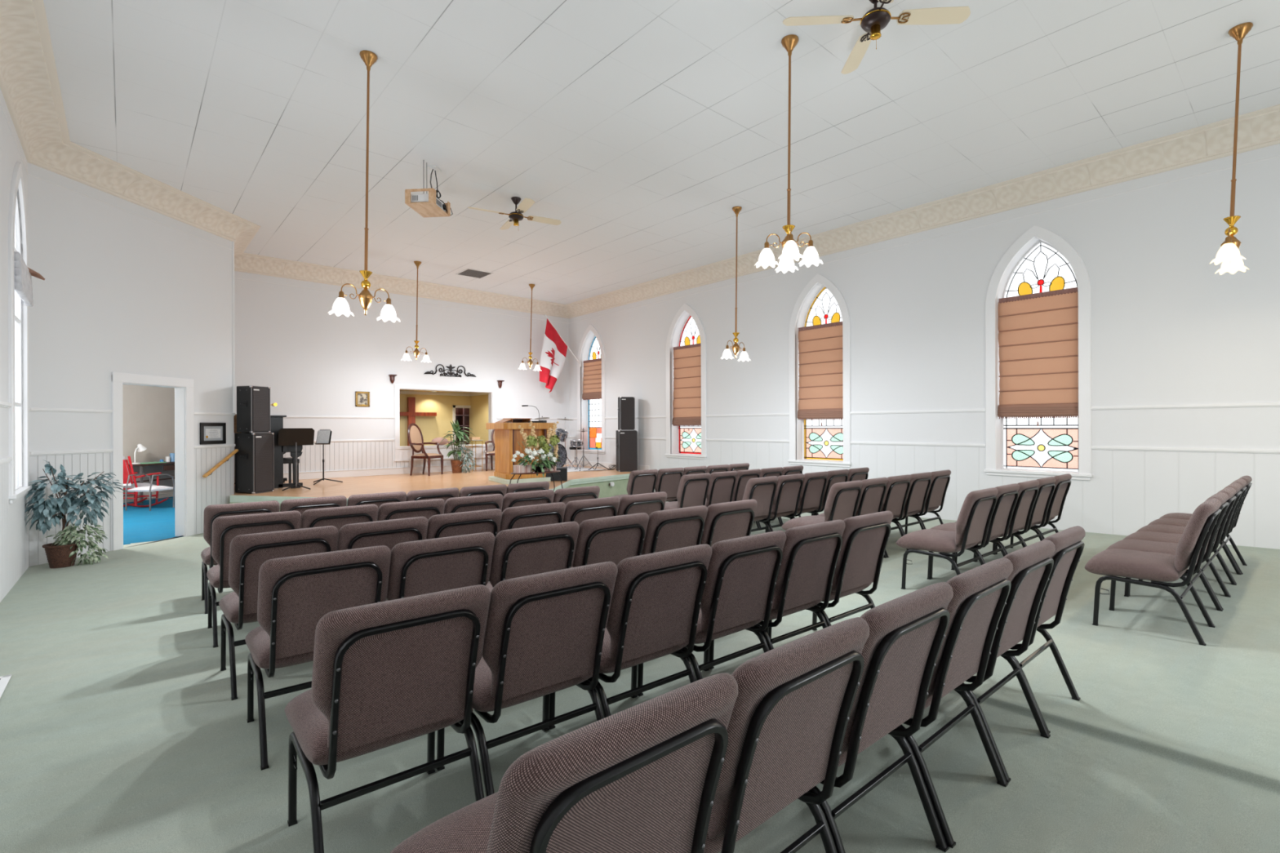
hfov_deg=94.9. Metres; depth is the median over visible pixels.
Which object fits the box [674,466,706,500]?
padded chair
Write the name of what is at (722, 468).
padded chair
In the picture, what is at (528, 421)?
book
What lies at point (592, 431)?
window
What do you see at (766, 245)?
socket
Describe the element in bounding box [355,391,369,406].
picture
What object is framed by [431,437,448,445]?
cushion
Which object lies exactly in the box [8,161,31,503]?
window
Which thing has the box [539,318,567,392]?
flag
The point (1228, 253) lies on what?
pendant lamp
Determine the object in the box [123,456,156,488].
chair back
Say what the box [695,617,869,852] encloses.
padded chair
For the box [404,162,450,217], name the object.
cradle
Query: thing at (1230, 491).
padded chair
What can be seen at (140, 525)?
floor
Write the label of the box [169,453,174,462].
jar
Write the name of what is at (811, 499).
padded chair
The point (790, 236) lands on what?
socket
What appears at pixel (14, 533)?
wall
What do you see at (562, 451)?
drum
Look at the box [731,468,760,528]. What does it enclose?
padded chair
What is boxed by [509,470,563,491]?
console table
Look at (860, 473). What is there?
padded chair
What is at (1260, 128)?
trim
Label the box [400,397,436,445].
wooden cross
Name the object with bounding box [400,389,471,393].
ceiling
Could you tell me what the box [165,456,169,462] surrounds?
mug
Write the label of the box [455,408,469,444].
bookcase
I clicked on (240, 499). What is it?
trim
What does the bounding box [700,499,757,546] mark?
padded chair
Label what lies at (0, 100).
trim
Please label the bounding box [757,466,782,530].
padded chair
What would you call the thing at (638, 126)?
ceiling
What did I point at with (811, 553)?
padded chair
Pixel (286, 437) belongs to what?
music stand
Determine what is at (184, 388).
door frame
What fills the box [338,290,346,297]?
socket
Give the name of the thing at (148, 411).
wall
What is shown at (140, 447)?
desk lamp
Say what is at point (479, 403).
wall
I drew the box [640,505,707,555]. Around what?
padded chair
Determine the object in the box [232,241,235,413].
trim
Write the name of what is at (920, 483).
padded chair
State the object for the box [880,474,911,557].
padded chair
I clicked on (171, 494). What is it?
baseboard
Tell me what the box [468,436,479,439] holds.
wooden box
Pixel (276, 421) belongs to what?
upright piano
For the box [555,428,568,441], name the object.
drum
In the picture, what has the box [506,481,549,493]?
padded chair
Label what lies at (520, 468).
box
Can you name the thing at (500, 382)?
wall bracket
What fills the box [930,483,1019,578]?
padded chair
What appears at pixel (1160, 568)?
padded chair
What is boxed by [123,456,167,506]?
rocking chair
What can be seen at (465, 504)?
padded chair
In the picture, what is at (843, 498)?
padded chair
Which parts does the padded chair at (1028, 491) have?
seat, frame, panel, backrest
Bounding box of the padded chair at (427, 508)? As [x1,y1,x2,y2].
[377,498,444,520]
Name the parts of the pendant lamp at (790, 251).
lamp shade, arm, lamp shade, crown, rod, lamp shade, arm, lamp shade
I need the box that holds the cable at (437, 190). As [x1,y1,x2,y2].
[430,168,453,215]
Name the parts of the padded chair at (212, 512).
leg, seat, frame, backrest, panel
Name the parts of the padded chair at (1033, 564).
frame, panel, backrest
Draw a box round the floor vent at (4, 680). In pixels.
[0,674,11,697]
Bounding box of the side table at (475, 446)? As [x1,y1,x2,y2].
[465,440,483,471]
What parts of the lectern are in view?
panel, panel, corner moulding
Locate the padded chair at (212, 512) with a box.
[200,500,279,613]
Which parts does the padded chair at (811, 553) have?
leg, seat, frame, panel, backrest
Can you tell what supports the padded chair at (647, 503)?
on the floor at (122, 730)
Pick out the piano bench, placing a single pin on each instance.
(289, 460)
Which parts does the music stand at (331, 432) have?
leg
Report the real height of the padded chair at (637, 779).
0.898 m
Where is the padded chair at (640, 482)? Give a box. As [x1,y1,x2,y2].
[611,469,657,498]
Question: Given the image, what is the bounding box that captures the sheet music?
[316,430,330,443]
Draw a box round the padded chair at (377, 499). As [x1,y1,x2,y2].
[346,491,406,508]
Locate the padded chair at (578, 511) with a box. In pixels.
[563,496,620,525]
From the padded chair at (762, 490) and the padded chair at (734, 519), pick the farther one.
the padded chair at (762, 490)
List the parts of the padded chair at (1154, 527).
seat, frame, backrest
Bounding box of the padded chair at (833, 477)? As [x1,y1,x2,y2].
[795,469,848,518]
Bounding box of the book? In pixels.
[528,421,542,422]
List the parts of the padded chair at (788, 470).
backrest, frame, panel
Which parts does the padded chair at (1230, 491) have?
seat, frame, backrest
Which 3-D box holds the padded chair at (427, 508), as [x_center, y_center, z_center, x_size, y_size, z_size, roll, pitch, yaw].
[-2.005,1.041,4.957,0.524,0.898,0.667,0,-1,-40]
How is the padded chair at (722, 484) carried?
on the floor at (122, 730)
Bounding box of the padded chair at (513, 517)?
[499,502,565,531]
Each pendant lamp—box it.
[327,49,399,322]
[400,261,431,362]
[518,284,541,371]
[720,205,751,361]
[755,34,822,273]
[1209,22,1253,275]
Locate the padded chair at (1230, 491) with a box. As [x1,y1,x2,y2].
[1123,487,1235,609]
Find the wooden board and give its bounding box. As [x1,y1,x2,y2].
[233,414,236,432]
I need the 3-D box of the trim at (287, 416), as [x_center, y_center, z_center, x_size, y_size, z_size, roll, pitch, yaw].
[-5.012,-0.204,13.869,8.064,0.046,0.023,0,0,-41]
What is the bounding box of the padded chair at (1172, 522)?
[1146,479,1246,583]
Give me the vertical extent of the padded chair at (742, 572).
0.898 m
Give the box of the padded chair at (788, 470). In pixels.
[753,465,803,524]
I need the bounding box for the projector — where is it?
[410,193,446,211]
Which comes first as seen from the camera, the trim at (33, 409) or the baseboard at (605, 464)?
the trim at (33, 409)
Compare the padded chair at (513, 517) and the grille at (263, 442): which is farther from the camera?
the grille at (263, 442)
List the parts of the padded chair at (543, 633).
leg, seat, frame, leg, backrest, panel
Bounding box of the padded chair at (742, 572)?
[636,530,786,696]
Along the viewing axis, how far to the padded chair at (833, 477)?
7.59 m
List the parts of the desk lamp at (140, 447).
arm, lamp shade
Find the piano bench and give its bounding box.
[283,457,299,483]
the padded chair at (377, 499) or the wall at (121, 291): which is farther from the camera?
the wall at (121, 291)
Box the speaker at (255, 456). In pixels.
[235,432,274,493]
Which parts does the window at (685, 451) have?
sill, sash, pane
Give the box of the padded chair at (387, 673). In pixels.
[284,584,490,852]
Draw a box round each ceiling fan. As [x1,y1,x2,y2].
[467,196,561,229]
[782,0,970,74]
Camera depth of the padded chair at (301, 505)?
5.14 m
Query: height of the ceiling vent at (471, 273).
0.012 m
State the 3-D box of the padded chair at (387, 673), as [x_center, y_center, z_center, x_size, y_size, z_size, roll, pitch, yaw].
[-0.879,0.967,2.033,0.524,0.898,0.667,0,-1,-39]
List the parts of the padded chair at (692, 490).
seat, backrest, panel, frame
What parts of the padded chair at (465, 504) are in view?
frame, panel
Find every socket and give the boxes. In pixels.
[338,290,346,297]
[383,297,391,304]
[763,241,772,248]
[787,233,794,240]
[804,240,813,246]
[1223,235,1231,244]
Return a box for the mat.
[566,466,604,472]
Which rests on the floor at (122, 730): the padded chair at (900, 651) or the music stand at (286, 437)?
the padded chair at (900, 651)
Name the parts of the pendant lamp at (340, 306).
lamp shade, arm, crown, rod, arm, lamp shade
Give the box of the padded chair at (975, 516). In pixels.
[896,487,998,589]
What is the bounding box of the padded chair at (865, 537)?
[768,511,893,639]
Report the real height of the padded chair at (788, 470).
0.898 m
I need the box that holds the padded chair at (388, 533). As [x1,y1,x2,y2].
[337,516,428,551]
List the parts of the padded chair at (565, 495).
frame, panel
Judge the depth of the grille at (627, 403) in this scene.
13.98 m
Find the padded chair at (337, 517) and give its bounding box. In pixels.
[301,504,378,546]
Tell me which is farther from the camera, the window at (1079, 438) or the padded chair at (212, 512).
the window at (1079, 438)
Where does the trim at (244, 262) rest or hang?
attached to the wall at (313, 362)
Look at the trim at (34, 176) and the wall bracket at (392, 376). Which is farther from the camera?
the wall bracket at (392, 376)
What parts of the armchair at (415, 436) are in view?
leg, frame, armrest, leg, seat rail, seat, leg, armrest, leg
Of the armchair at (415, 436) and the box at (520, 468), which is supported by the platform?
the armchair at (415, 436)
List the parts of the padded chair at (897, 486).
backrest, frame, panel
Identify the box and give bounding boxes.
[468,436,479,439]
[513,464,531,473]
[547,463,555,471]
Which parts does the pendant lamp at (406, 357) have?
lamp shade, rod, lamp shade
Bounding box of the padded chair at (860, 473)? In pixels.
[813,466,869,515]
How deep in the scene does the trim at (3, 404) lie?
5.34 m
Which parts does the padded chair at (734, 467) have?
panel, frame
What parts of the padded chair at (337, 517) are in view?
backrest, frame, panel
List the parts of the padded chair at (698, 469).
backrest, panel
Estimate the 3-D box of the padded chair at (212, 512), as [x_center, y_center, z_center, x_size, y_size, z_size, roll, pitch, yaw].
[-3.448,1.070,5.070,0.524,0.898,0.667,0,-1,-39]
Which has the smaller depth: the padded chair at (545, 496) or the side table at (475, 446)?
the padded chair at (545, 496)
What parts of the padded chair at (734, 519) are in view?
panel, frame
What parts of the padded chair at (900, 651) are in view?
seat, frame, panel, backrest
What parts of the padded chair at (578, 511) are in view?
panel, frame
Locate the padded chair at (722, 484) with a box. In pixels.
[705,471,737,506]
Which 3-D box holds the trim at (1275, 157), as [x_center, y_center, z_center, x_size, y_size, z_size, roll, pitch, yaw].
[3.521,-2.914,10.231,0.007,0.018,16.746,0,0,-41]
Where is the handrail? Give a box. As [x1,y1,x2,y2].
[202,448,238,477]
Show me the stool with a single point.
(570, 447)
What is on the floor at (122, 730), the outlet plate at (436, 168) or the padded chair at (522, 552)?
the padded chair at (522, 552)
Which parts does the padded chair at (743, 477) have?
backrest, panel, frame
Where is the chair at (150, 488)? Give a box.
[124,473,174,511]
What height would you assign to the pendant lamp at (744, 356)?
2.326 m
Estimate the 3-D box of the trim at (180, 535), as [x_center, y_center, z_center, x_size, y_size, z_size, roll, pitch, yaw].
[-6.832,1.623,8.247,0.031,0.007,0.954,0,0,7]
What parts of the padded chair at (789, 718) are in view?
seat, panel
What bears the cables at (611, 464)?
on the platform
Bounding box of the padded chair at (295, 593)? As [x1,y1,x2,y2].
[244,545,391,770]
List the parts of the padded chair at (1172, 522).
seat, frame, backrest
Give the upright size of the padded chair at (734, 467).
0.898 m
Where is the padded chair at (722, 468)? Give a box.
[706,464,728,474]
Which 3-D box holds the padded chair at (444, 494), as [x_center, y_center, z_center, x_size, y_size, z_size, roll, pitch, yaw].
[-2.225,1.065,6.064,0.524,0.898,0.667,0,-1,-39]
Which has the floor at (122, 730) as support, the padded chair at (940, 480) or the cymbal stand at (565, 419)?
the padded chair at (940, 480)
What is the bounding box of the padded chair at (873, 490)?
[816,477,888,558]
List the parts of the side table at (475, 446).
frame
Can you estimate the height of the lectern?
1.075 m
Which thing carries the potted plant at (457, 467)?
on the platform
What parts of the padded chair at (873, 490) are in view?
backrest, frame, panel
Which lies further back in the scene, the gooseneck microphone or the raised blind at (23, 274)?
the gooseneck microphone
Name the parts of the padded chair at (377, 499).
frame, panel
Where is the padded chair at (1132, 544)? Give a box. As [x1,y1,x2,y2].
[1105,492,1228,625]
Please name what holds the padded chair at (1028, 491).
on the floor at (122, 730)
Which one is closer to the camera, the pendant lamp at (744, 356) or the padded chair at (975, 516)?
the padded chair at (975, 516)
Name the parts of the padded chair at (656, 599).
leg, leg, seat, frame, panel, backrest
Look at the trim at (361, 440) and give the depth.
12.92 m
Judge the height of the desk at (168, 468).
0.835 m
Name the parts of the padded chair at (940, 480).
leg, seat, frame, panel, backrest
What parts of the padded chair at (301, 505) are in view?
backrest, panel, frame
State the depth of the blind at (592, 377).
15.84 m
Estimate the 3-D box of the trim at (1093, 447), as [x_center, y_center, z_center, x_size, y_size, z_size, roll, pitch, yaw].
[3.525,0.281,10.227,0.023,0.046,16.746,0,0,-41]
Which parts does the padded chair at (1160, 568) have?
leg, leg, seat, frame, backrest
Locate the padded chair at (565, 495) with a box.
[552,485,599,505]
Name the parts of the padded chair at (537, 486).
frame, panel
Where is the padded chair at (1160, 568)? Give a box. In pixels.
[1084,497,1221,645]
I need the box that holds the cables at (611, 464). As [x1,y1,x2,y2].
[595,464,615,471]
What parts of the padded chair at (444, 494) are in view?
frame, panel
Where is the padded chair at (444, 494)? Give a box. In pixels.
[406,487,459,502]
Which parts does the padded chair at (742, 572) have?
leg, leg, seat, frame, panel, backrest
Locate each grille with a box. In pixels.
[252,386,269,431]
[254,434,272,492]
[412,195,441,207]
[621,397,634,429]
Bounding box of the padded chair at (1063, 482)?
[995,473,1071,554]
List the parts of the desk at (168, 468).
modesty panel, drawer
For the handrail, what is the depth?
9.23 m
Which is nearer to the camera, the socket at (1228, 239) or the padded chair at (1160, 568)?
the padded chair at (1160, 568)
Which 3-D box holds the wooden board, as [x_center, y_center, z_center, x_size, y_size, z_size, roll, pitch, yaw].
[-6.725,-0.048,9.782,0.180,0.310,0.050,0,0,17]
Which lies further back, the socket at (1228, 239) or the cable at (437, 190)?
the cable at (437, 190)
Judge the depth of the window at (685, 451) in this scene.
13.26 m
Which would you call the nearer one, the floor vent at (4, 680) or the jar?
the floor vent at (4, 680)
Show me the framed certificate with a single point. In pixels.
(210, 433)
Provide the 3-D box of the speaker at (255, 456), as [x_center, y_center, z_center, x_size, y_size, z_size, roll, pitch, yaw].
[-6.402,0.600,9.751,0.417,0.994,0.407,0,0,17]
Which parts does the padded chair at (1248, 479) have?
seat, frame, backrest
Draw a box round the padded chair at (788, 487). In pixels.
[762,473,804,533]
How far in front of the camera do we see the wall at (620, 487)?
12.86 m
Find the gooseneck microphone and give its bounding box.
[521,404,539,420]
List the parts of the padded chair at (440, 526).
backrest, panel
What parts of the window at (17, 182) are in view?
sash, sill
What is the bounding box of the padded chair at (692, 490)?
[663,472,711,510]
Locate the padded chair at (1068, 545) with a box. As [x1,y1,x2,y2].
[1010,525,1085,733]
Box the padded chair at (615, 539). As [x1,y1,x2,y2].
[571,512,648,568]
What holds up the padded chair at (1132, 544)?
on the floor at (122, 730)
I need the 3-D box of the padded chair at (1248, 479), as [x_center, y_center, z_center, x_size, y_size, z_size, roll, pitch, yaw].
[5.468,0.912,5.705,0.524,0.898,0.667,0,-1,-41]
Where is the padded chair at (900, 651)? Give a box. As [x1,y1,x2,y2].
[808,582,953,852]
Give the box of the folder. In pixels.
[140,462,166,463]
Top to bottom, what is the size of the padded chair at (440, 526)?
0.898 m
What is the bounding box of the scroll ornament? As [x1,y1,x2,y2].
[424,364,475,377]
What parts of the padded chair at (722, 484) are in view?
panel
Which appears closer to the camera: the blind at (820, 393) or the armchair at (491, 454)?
the blind at (820, 393)
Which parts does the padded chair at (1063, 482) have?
leg, seat, frame, panel, backrest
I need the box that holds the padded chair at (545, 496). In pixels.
[502,489,554,512]
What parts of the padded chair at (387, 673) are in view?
leg, seat, frame, backrest, panel, leg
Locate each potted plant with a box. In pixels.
[24,460,124,568]
[441,420,475,473]
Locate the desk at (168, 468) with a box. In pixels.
[128,461,174,504]
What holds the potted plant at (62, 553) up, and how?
on the floor at (122, 730)
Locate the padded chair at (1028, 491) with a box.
[955,480,1039,564]
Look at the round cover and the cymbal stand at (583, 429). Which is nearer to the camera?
the round cover
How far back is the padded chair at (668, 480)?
8.87 m
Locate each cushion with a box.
[409,425,422,450]
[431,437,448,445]
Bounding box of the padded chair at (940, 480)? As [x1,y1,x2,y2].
[891,470,951,534]
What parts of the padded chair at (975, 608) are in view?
seat, frame, panel, backrest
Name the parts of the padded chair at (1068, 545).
frame, panel, backrest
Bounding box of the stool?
[567,446,581,468]
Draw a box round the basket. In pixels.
[42,541,79,568]
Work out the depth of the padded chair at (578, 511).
4.59 m
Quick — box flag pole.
[544,314,581,366]
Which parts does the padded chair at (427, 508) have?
panel, frame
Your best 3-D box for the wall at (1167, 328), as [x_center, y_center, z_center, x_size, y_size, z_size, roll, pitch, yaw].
[3.650,-0.707,10.339,0.320,5.279,16.746,0,0,-41]
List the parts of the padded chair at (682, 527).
panel, frame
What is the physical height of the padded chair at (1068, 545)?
0.898 m
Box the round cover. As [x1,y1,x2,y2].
[608,481,614,486]
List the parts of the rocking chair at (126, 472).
backrest, leg, armrest, leg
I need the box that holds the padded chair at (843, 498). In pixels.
[781,480,862,530]
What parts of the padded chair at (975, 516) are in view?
leg, leg, seat, frame, panel, backrest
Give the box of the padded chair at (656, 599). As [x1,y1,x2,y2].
[548,543,711,729]
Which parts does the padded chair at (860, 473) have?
backrest, panel, frame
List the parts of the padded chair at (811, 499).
seat, frame, panel, backrest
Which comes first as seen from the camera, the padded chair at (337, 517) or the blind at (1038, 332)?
the padded chair at (337, 517)
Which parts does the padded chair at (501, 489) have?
panel, frame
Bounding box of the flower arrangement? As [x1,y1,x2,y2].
[511,421,562,477]
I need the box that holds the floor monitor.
[545,466,567,480]
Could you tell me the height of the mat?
0.011 m
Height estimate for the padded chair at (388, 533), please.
0.898 m
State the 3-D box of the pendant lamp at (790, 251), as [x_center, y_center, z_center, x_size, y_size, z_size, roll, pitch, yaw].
[1.278,-2.365,5.073,0.475,1.945,0.475,0,0,-36]
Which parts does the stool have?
seat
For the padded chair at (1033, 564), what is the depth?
2.43 m
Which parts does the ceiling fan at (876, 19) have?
blade, blade, rod, blade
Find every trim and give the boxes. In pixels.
[0,0,70,162]
[0,100,28,173]
[0,400,31,411]
[0,452,31,464]
[27,173,232,250]
[29,141,260,241]
[30,407,235,415]
[30,444,235,456]
[125,535,183,547]
[230,473,630,503]
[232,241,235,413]
[234,226,260,255]
[234,252,568,318]
[234,277,568,324]
[283,415,568,419]
[313,435,568,442]
[400,391,488,395]
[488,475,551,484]
[565,103,1279,318]
[568,155,1279,324]
[568,402,1279,419]
[568,435,1279,453]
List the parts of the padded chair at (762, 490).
backrest, seat, panel, frame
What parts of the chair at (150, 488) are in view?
frame, seat, frame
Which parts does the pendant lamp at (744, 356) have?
lamp shade, crown, rod, lamp shade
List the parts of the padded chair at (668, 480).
seat, backrest, panel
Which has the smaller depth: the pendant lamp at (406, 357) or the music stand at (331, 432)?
the music stand at (331, 432)
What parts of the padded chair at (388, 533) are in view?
panel, frame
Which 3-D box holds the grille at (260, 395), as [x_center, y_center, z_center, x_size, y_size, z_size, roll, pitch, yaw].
[-6.250,-0.280,9.690,0.014,0.720,0.295,0,0,17]
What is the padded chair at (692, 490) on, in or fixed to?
on the floor at (122, 730)
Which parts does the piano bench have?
leg, seat, leg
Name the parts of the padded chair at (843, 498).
seat, backrest, panel, frame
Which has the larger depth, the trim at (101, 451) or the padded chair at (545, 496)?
the trim at (101, 451)
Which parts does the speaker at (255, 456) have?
handle, edge trim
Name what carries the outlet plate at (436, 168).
attached to the ceiling at (638, 126)
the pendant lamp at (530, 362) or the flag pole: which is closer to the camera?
the pendant lamp at (530, 362)
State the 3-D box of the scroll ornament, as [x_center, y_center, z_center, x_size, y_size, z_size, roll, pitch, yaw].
[-4.583,-1.355,14.237,1.320,0.307,0.032,0,0,-41]
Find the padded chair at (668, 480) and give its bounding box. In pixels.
[653,467,684,502]
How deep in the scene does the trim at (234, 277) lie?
13.44 m
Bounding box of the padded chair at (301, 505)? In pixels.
[280,495,346,528]
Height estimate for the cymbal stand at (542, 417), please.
1.355 m
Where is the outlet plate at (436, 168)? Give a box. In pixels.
[426,165,441,172]
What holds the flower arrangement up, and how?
on the console table at (556, 471)
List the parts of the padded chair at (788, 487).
seat, frame, panel, backrest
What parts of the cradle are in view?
corner post, hanger rod, corner post, corner post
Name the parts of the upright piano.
lid, leg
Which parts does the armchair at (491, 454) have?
leg, armrest, leg, frame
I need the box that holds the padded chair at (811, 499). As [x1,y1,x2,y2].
[768,471,828,522]
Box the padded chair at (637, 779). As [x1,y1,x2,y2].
[390,672,738,852]
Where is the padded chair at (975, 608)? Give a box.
[896,557,1013,848]
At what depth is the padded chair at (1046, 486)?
5.85 m
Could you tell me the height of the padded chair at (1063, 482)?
0.898 m
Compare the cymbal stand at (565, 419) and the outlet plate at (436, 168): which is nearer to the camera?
the outlet plate at (436, 168)
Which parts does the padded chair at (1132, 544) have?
leg, seat, frame, backrest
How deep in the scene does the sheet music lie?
11.31 m
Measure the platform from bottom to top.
0.055 m
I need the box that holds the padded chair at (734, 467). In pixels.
[728,462,749,471]
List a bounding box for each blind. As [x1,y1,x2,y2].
[13,251,44,306]
[582,358,601,399]
[671,343,701,431]
[797,321,843,426]
[997,287,1078,426]
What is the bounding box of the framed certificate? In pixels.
[200,422,226,444]
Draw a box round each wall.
[0,88,29,602]
[27,162,234,566]
[122,384,174,497]
[230,478,628,505]
[233,271,569,472]
[400,394,470,446]
[470,394,488,444]
[568,143,1279,549]
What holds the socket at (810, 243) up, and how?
attached to the pendant lamp at (790, 251)
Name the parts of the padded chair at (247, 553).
leg, seat, frame, backrest, panel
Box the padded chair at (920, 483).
[893,471,932,535]
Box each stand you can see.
[277,428,314,490]
[313,429,342,484]
[534,416,549,419]
[556,417,575,467]
[569,446,583,469]
[574,427,595,471]
[587,447,609,470]
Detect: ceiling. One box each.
[43,0,1279,304]
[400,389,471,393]
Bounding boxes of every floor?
[0,511,1279,852]
[123,496,182,545]
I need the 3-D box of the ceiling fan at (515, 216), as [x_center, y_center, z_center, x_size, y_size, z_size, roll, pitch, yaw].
[-1.808,-3.102,8.579,1.023,0.454,1.023,0,0,16]
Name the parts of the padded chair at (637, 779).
seat, frame, panel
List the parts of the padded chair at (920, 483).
seat, frame, panel, backrest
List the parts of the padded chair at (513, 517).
panel, frame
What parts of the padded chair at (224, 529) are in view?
leg, seat, frame, backrest, panel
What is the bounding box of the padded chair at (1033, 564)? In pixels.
[961,539,1055,782]
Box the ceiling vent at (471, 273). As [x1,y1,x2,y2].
[455,267,493,279]
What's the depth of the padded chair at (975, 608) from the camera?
2.06 m
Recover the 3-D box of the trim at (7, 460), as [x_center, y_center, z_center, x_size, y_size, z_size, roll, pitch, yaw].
[-2.805,0.304,1.960,0.023,0.046,12.646,0,0,-41]
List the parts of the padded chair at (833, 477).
frame, panel, backrest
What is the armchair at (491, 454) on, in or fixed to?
on the platform
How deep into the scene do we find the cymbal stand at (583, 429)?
14.41 m
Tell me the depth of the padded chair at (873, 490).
6.14 m
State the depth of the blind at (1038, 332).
8.09 m
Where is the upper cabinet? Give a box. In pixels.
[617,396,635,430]
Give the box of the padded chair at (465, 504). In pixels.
[444,493,503,514]
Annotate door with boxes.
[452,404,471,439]
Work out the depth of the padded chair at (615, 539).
3.56 m
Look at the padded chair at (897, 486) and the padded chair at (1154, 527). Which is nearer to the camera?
the padded chair at (1154, 527)
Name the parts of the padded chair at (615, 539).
panel, frame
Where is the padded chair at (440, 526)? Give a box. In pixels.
[426,508,502,581]
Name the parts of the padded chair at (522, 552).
seat, frame, panel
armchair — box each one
[407,422,443,475]
[484,429,494,471]
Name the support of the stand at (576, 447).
on the mat
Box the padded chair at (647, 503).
[617,491,666,515]
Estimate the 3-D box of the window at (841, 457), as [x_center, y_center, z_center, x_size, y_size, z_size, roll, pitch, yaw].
[3.298,-1.023,10.653,0.306,3.453,1.258,0,0,-41]
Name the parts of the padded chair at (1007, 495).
leg, leg, seat, frame, panel, backrest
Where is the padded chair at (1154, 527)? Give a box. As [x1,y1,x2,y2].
[1136,482,1241,595]
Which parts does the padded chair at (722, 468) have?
panel, frame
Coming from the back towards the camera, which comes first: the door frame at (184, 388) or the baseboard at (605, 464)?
the baseboard at (605, 464)
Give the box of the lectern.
[485,422,554,479]
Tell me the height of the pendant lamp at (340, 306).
2.357 m
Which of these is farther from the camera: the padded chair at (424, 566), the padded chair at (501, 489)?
the padded chair at (501, 489)
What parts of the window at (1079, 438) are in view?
sill, sash, pane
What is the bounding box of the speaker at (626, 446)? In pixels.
[615,430,637,471]
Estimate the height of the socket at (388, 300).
0.068 m
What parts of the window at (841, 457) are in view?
sill, sash, pane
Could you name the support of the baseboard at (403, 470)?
attached to the wall at (313, 362)
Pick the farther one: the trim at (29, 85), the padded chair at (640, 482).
the padded chair at (640, 482)
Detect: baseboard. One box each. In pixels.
[123,492,173,502]
[283,459,569,480]
[568,459,648,470]
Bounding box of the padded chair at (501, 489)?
[458,484,506,497]
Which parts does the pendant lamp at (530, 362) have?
lamp shade, rod, lamp shade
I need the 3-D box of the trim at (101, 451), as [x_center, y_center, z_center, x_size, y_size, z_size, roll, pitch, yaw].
[-6.800,0.314,8.160,0.023,0.046,2.923,0,0,7]
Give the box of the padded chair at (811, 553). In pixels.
[708,520,845,669]
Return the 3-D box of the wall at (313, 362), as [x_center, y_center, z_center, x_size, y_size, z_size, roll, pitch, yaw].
[-5.079,-0.682,13.945,8.064,5.279,0.180,0,0,-41]
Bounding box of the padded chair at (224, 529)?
[206,511,301,648]
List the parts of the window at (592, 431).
sill, sash, pane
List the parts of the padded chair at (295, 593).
leg, seat, frame, backrest, panel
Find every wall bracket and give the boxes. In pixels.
[388,374,396,383]
[497,380,504,387]
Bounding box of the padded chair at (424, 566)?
[385,532,494,601]
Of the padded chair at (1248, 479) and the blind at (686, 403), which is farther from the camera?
the blind at (686, 403)
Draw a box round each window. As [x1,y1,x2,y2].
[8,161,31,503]
[577,324,605,453]
[665,303,706,459]
[787,273,851,466]
[984,225,1092,479]
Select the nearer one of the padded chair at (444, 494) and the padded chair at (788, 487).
the padded chair at (444, 494)
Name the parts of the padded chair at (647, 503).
panel, frame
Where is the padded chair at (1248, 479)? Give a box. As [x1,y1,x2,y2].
[1160,475,1252,574]
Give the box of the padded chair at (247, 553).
[218,525,338,700]
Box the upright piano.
[234,415,302,488]
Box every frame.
[111,372,194,551]
[394,383,497,461]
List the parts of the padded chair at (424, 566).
panel, frame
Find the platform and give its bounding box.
[231,465,631,498]
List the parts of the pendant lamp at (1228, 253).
lamp shade, arm, lamp shade, crown, rod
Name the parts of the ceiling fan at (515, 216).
blade, blade, blade, blade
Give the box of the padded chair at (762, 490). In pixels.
[742,475,777,532]
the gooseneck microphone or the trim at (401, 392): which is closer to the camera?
the gooseneck microphone
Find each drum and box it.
[548,444,567,466]
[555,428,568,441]
[569,439,582,446]
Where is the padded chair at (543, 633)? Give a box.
[435,561,617,796]
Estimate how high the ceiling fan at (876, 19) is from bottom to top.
0.414 m
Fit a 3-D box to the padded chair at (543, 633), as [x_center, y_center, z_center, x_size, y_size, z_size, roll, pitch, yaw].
[-0.466,0.965,2.362,0.524,0.898,0.667,0,-1,-39]
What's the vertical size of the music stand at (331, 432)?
1.033 m
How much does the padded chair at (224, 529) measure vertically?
0.898 m
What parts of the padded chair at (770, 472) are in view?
backrest, frame, panel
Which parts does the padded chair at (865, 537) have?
leg, leg, seat, frame, panel, backrest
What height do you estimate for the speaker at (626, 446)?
0.989 m
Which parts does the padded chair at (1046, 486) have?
leg, seat, frame, panel, backrest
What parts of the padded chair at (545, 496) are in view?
frame, panel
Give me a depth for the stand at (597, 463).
14.64 m
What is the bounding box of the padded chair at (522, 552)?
[485,521,579,591]
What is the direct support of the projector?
in the cradle
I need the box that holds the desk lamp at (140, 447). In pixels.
[132,444,146,464]
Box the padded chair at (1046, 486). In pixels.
[977,476,1055,561]
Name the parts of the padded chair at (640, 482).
seat, backrest, frame, panel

